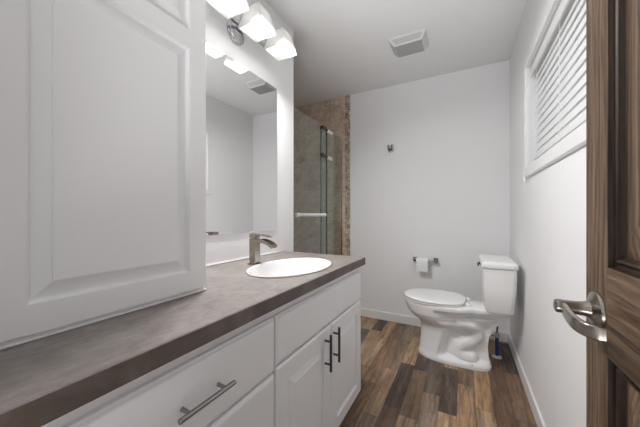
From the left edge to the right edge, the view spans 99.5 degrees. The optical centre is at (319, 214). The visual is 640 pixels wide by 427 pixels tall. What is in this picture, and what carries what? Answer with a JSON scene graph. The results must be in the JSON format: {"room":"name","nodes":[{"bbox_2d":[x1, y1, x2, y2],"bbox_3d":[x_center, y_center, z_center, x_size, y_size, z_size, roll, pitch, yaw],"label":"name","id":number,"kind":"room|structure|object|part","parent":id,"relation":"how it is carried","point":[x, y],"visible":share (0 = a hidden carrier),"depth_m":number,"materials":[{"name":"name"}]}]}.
{"room":"bathroom","nodes":[
{"label":"bathroom","id":0,"kind":"room"},
{"bbox_2d":[206,0,293,264],"bbox_3d":[-0.666,-0.118,1.221,0.130,2.440,1.773,0,0,28],"label":"wall","id":1,"kind":"structure","parent":0,"point":[251,55],"depth_m":1.76,"materials":[{"name":"paint"}]},
{"bbox_2d":[206,41,276,235],"bbox_3d":[-0.474,-0.367,1.434,0.009,0.940,0.809,0,0,28],"label":"mirror","id":2,"kind":"object","parent":1,"relation":"attached to","point":[241,107],"visible":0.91,"depth_m":1.48,"materials":[{"name":"silver mirror"}]},
{"bbox_2d":[206,0,296,60],"bbox_3d":[-0.353,-1.007,1.424,0.232,0.158,0.585,0,0,28],"label":"vanity light","id":3,"kind":"object","parent":1,"relation":"attached to","point":[255,21],"visible":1,"depth_m":1.42,"materials":[{"name":"white glass"}]},
{"bbox_3d":[-0.414,-0.993,1.209,0.138,0.111,0.138,0,0,28],"label":"lamp shade","id":4,"kind":"part","parent":3,"relation":"part of","materials":[{"name":"white glass"}]},
{"bbox_3d":[-0.320,-0.993,1.385,0.138,0.111,0.138,0,0,28],"label":"lamp shade","id":5,"kind":"part","parent":3,"relation":"part of","materials":[{"name":"white glass"}]},
{"bbox_3d":[-0.227,-0.993,1.562,0.138,0.111,0.138,0,0,28],"label":"lamp shade","id":6,"kind":"part","parent":3,"relation":"part of","materials":[{"name":"white glass"}]},
{"bbox_2d":[265,0,526,107],"bbox_3d":[-0.057,-1.388,1.631,2.571,0.100,3.069,0,0,28],"label":"ceiling","id":7,"kind":"structure","parent":0,"point":[343,48],"depth_m":2.06,"materials":[{"name":"paint"}]},
{"bbox_2d":[388,28,428,57],"bbox_3d":[0.687,-1.305,2.091,0.270,0.064,0.212,0,0,28],"label":"ceiling vent","id":8,"kind":"object","parent":7,"relation":"in","point":[417,41],"visible":1,"depth_m":2.04,"materials":[{"name":"plastic"}]},
{"bbox_2d":[394,39,423,57],"bbox_3d":[0.688,-1.276,2.081,0.198,0.005,0.153,0,0,28],"label":"grille","id":9,"kind":"object","parent":8,"relation":"attached to","point":[406,47],"depth_m":2.06,"materials":[{"name":"plastic"}]},
{"bbox_2d":[294,60,509,332],"bbox_3d":[0.634,-0.118,2.933,2.571,2.440,0.120,0,0,28],"label":"wall","id":10,"kind":"structure","parent":0,"point":[442,192],"depth_m":2.71,"materials":[{"name":"paint"}]},
{"bbox_2d":[345,95,349,255],"bbox_3d":[0.310,-0.118,3.033,0.060,2.440,0.011,0,0,28],"label":"trim","id":11,"kind":"structure","parent":10,"relation":"attached to","point":[347,98],"depth_m":3.03,"materials":[{"name":"tile"}]},
{"bbox_2d":[387,145,393,152],"bbox_3d":[0.724,-0.681,2.783,0.057,0.069,0.062,0,0,28],"label":"robe hook","id":12,"kind":"object","parent":10,"relation":"attached to","point":[391,149],"visible":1,"depth_m":2.77,"materials":[{"name":"silver metal"}]},
{"bbox_2d":[413,256,437,262],"bbox_3d":[1.018,0.437,2.625,0.230,0.046,0.064,0,0,28],"label":"toilet paper holder","id":13,"kind":"object","parent":10,"relation":"attached to","point":[435,260],"visible":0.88,"depth_m":2.60,"materials":[{"name":"silver metal"}]},
{"bbox_2d":[416,257,427,271],"bbox_3d":[0.989,0.479,2.618,0.105,0.129,0.065,0,0,28],"label":"toilet paper roll","id":14,"kind":"object","parent":13,"relation":"hanging from","point":[421,263],"visible":0.95,"depth_m":2.59,"materials":[{"name":"paper"}]},
{"bbox_2d":[361,308,507,342],"bbox_3d":[0.978,1.059,2.676,1.455,0.086,0.013,0,0,28],"label":"baseboard","id":15,"kind":"structure","parent":10,"relation":"attached to","point":[415,321],"depth_m":2.76,"materials":[{"name":"white paint"}]},
{"bbox_2d":[339,316,536,426],"bbox_3d":[-0.240,1.152,1.286,2.571,0.100,3.849,0,0,28],"label":"floor","id":16,"kind":"structure","parent":0,"point":[401,387],"depth_m":1.72,"materials":[{"name":"brown wood"}]},
{"bbox_2d":[41,268,360,426],"bbox_3d":[-0.344,0.697,1.051,0.599,0.810,1.527,0,0,28],"label":"vanity cabinet","id":17,"kind":"object","parent":16,"relation":"on","point":[298,363],"visible":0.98,"depth_m":0.83,"materials":[{"name":"paint"}]},
{"bbox_3d":[-0.282,0.418,0.630,0.018,0.175,0.558,0,0,28],"label":"drawer","id":18,"kind":"part","parent":17,"relation":"part of","materials":[{"name":"paint"}]},
{"bbox_2d":[0,251,364,426],"bbox_3d":[-0.349,0.267,1.061,0.581,0.051,1.542,0,0,28],"label":"countertop","id":19,"kind":"structure","parent":17,"relation":"on","point":[43,380],"depth_m":0.55,"materials":[{"name":"stone"}]},
{"bbox_2d":[0,0,206,349],"bbox_3d":[-0.669,-0.504,0.707,0.345,1.508,0.614,0,0,28],"label":"linen cabinet","id":20,"kind":"object","parent":19,"relation":"on","point":[103,102],"visible":1,"depth_m":0.63,"materials":[{"name":"paint"}]},
{"bbox_3d":[-0.527,0.244,0.631,0.017,0.012,0.614,0,0,28],"label":"moulding","id":21,"kind":"part","parent":20,"relation":"part of","materials":[{"name":"paint"}]},
{"bbox_3d":[-0.493,-0.170,0.687,0.014,0.695,0.357,0,0,28],"label":"door panel","id":22,"kind":"part","parent":20,"relation":"part of","materials":[{"name":"paint"}]},
{"bbox_3d":[-0.493,-0.876,0.687,0.014,0.606,0.357,0,0,28],"label":"door panel","id":23,"kind":"part","parent":20,"relation":"part of","materials":[{"name":"paint"}]},
{"bbox_2d":[247,233,276,264],"bbox_3d":[-0.287,0.172,1.354,0.154,0.156,0.054,0,0,28],"label":"faucet","id":24,"kind":"object","parent":19,"relation":"on","point":[254,241],"visible":0.99,"depth_m":1.36,"materials":[{"name":"silver metal"}]},
{"bbox_3d":[-0.332,0.107,1.378,0.040,0.018,0.040,0,0,28],"label":"lever","id":25,"kind":"part","parent":24,"relation":"part of","materials":[{"name":"silver metal"}]},
{"bbox_3d":[-0.295,0.103,1.358,0.119,0.018,0.038,0,0,28],"label":"lever blade","id":26,"kind":"part","parent":24,"relation":"part of","materials":[{"name":"silver metal"}]},
{"bbox_3d":[-0.269,0.142,1.345,0.113,0.044,0.043,0,0,28],"label":"spout","id":27,"kind":"part","parent":24,"relation":"part of","materials":[{"name":"silver metal"}]},
{"bbox_2d":[246,258,330,277],"bbox_3d":[-0.134,0.322,1.305,0.344,0.157,0.506,0,0,28],"label":"sink","id":28,"kind":"object","parent":19,"relation":"in","point":[283,268],"visible":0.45,"depth_m":1.46,"materials":[{"name":"ceramic"}]},
{"bbox_3d":[-0.256,0.415,0.612,0.034,0.011,0.150,0,0,28],"label":"handle","id":29,"kind":"part","parent":17,"relation":"part of","materials":[{"name":"metal"}]},
{"bbox_3d":[-0.282,0.640,0.630,0.018,0.254,0.558,0,0,28],"label":"drawer","id":30,"kind":"part","parent":17,"relation":"part of","materials":[{"name":"paint"}]},
{"bbox_3d":[-0.051,0.769,1.065,0.018,0.535,0.407,0,0,28],"label":"door","id":31,"kind":"part","parent":17,"relation":"part of","materials":[{"name":"paint"}]},
{"bbox_3d":[0.044,0.412,1.245,0.018,0.163,0.814,0,0,28],"label":"false drawer","id":32,"kind":"part","parent":17,"relation":"part of","materials":[{"name":"paint"}]},
{"bbox_3d":[0.037,0.593,1.165,0.034,0.158,0.011,0,0,28],"label":"handle","id":33,"kind":"part","parent":17,"relation":"part of","materials":[{"name":"metal"}]},
{"bbox_3d":[0.078,0.593,1.242,0.034,0.158,0.011,0,0,28],"label":"handle","id":34,"kind":"part","parent":17,"relation":"part of","materials":[{"name":"metal"}]},
{"bbox_3d":[0.140,0.769,1.426,0.018,0.535,0.402,0,0,28],"label":"door","id":35,"kind":"part","parent":17,"relation":"part of","materials":[{"name":"paint"}]},
{"bbox_2d":[404,254,518,371],"bbox_3d":[1.036,0.708,2.082,0.749,0.788,0.438,0,0,28],"label":"toilet","id":36,"kind":"object","parent":16,"relation":"on","point":[456,329],"visible":1,"depth_m":1.96,"materials":[{"name":"white ceramic"}]},
{"bbox_3d":[0.902,0.659,2.153,0.440,0.012,0.380,0,0,28],"label":"seat","id":37,"kind":"part","parent":36,"relation":"part of","materials":[{"name":"white plastic"}]},
{"bbox_3d":[0.903,0.642,2.153,0.449,0.018,0.388,0,0,28],"label":"seat lid","id":38,"kind":"part","parent":36,"relation":"part of","materials":[{"name":"white plastic"}]},
{"bbox_3d":[1.034,0.884,2.083,0.734,0.436,0.371,0,0,28],"label":"bowl","id":39,"kind":"part","parent":36,"relation":"part of","materials":[{"name":"white ceramic"}]},
{"bbox_3d":[1.277,0.511,1.954,0.189,0.308,0.418,0,0,28],"label":"tank","id":40,"kind":"part","parent":36,"relation":"part of","materials":[{"name":"white ceramic"}]},
{"bbox_3d":[1.275,0.335,1.956,0.207,0.042,0.438,0,0,28],"label":"tank lid","id":41,"kind":"part","parent":36,"relation":"part of","materials":[{"name":"white ceramic"}]},
{"bbox_2d":[491,326,501,358],"bbox_3d":[1.373,0.883,2.102,0.068,0.437,0.068,0,0,-17],"label":"supplies","id":42,"kind":"object","parent":16,"relation":"on","point":[496,355],"visible":0.65,"depth_m":2.09,"materials":[{"name":"blue plastic"}]},
{"bbox_3d":[-0.006,1.052,2.535,0.135,0.100,1.166,0,0,28],"label":"trim","id":43,"kind":"structure","parent":16,"relation":"on","visible":0},
{"bbox_2d":[294,125,341,254],"bbox_3d":[0.007,0.069,2.529,0.096,1.864,1.164,0,0,28],"label":"shower enclosure","id":44,"kind":"object","parent":43,"relation":"on","point":[323,127],"visible":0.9,"depth_m":2.62,"materials":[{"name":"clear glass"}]},
{"bbox_2d":[510,0,585,426],"bbox_3d":[0.998,-0.118,1.004,0.120,2.440,2.949,0,0,28],"label":"wall","id":45,"kind":"structure","parent":0,"point":[548,211],"depth_m":1.30,"materials":[{"name":"paint"}]},
{"bbox_2d":[508,333,545,426],"bbox_3d":[0.967,1.059,1.088,0.013,0.086,2.829,0,0,28],"label":"baseboard","id":46,"kind":"structure","parent":45,"relation":"attached to","point":[536,412],"depth_m":1.64,"materials":[{"name":"white paint"}]},
{"bbox_2d":[523,0,585,178],"bbox_3d":[1.069,-0.598,1.158,0.136,0.743,1.220,0,0,28],"label":"window","id":47,"kind":"structure","parent":45,"relation":"in","point":[575,140],"depth_m":1.44,"materials":[{"name":"white paint"}]},
{"bbox_2d":[523,0,585,182],"bbox_3d":[1.035,-0.545,1.170,0.090,0.697,1.062,0,0,28],"label":"window blind","id":48,"kind":"object","parent":47,"relation":"attached to","point":[566,8],"visible":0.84,"depth_m":1.17,"materials":[{"name":"white plastic"}]},
{"bbox_3d":[1.264,-0.539,1.637,0.052,0.612,0.003,0,0,33],"label":"pull cord","id":49,"kind":"part","parent":48,"relation":"part of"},
{"bbox_3d":[1.233,-0.597,1.542,0.002,0.513,0.002,0,0,28],"label":"ladder cord","id":50,"kind":"part","parent":48,"relation":"part of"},
{"bbox_3d":[1.038,-0.597,1.174,0.002,0.513,0.002,0,0,28],"label":"ladder cord","id":51,"kind":"part","parent":48,"relation":"part of","materials":[{"name":"white fabric"}]},
{"bbox_3d":[1.054,-0.337,1.161,0.028,0.014,1.040,0,0,28],"label":"rail","id":52,"kind":"part","parent":48,"relation":"part of","materials":[{"name":"white plastic"}]},
{"bbox_3d":[1.107,-0.598,1.138,0.043,0.603,1.080,0,0,28],"label":"sash","id":53,"kind":"part","parent":47,"relation":"part of","materials":[{"name":"white paint"}]},
{"bbox_3d":[-0.357,-0.118,0.121,1.447,2.440,0.120,0,0,28],"label":"wall","id":54,"kind":"structure","parent":0,"visible":0},
{"bbox_2d":[553,0,639,426],"bbox_3d":[0.359,0.081,0.229,0.100,2.018,0.766,0,0,28],"label":"door","id":55,"kind":"structure","parent":54,"relation":"in","point":[611,307],"depth_m":0.47,"materials":[{"name":"brown wood"}]},
{"bbox_3d":[0.449,0.182,0.478,0.027,0.023,0.145,0,0,22],"label":"handle lever","id":56,"kind":"part","parent":55,"relation":"part of","materials":[{"name":"silver metal"}]},
{"bbox_3d":[0.519,0.180,0.514,0.013,0.070,0.070,0,0,28],"label":"handle","id":57,"kind":"part","parent":55,"relation":"part of","materials":[{"name":"silver metal"}]},
{"bbox_3d":[0.388,0.172,0.214,0.036,0.158,0.578,0,0,28],"label":"rail","id":58,"kind":"part","parent":55,"relation":"part of","materials":[{"name":"brown wood"}]},
{"bbox_3d":[0.458,-0.332,0.366,0.017,0.851,0.244,0,0,28],"label":"panel moulding","id":59,"kind":"part","parent":55,"relation":"part of","materials":[{"name":"brown wood"}]},
{"bbox_3d":[0.458,0.566,0.366,0.017,0.632,0.244,0,0,28],"label":"panel moulding","id":60,"kind":"part","parent":55,"relation":"part of","materials":[{"name":"brown wood"}]},
{"bbox_3d":[0.460,-0.332,0.365,0.014,0.811,0.204,0,0,28],"label":"panel","id":61,"kind":"part","parent":55,"relation":"part of","materials":[{"name":"brown wood"}]},
{"bbox_3d":[0.460,0.566,0.365,0.014,0.592,0.204,0,0,28],"label":"panel","id":62,"kind":"part","parent":55,"relation":"part of","materials":[{"name":"brown wood"}]}
]}

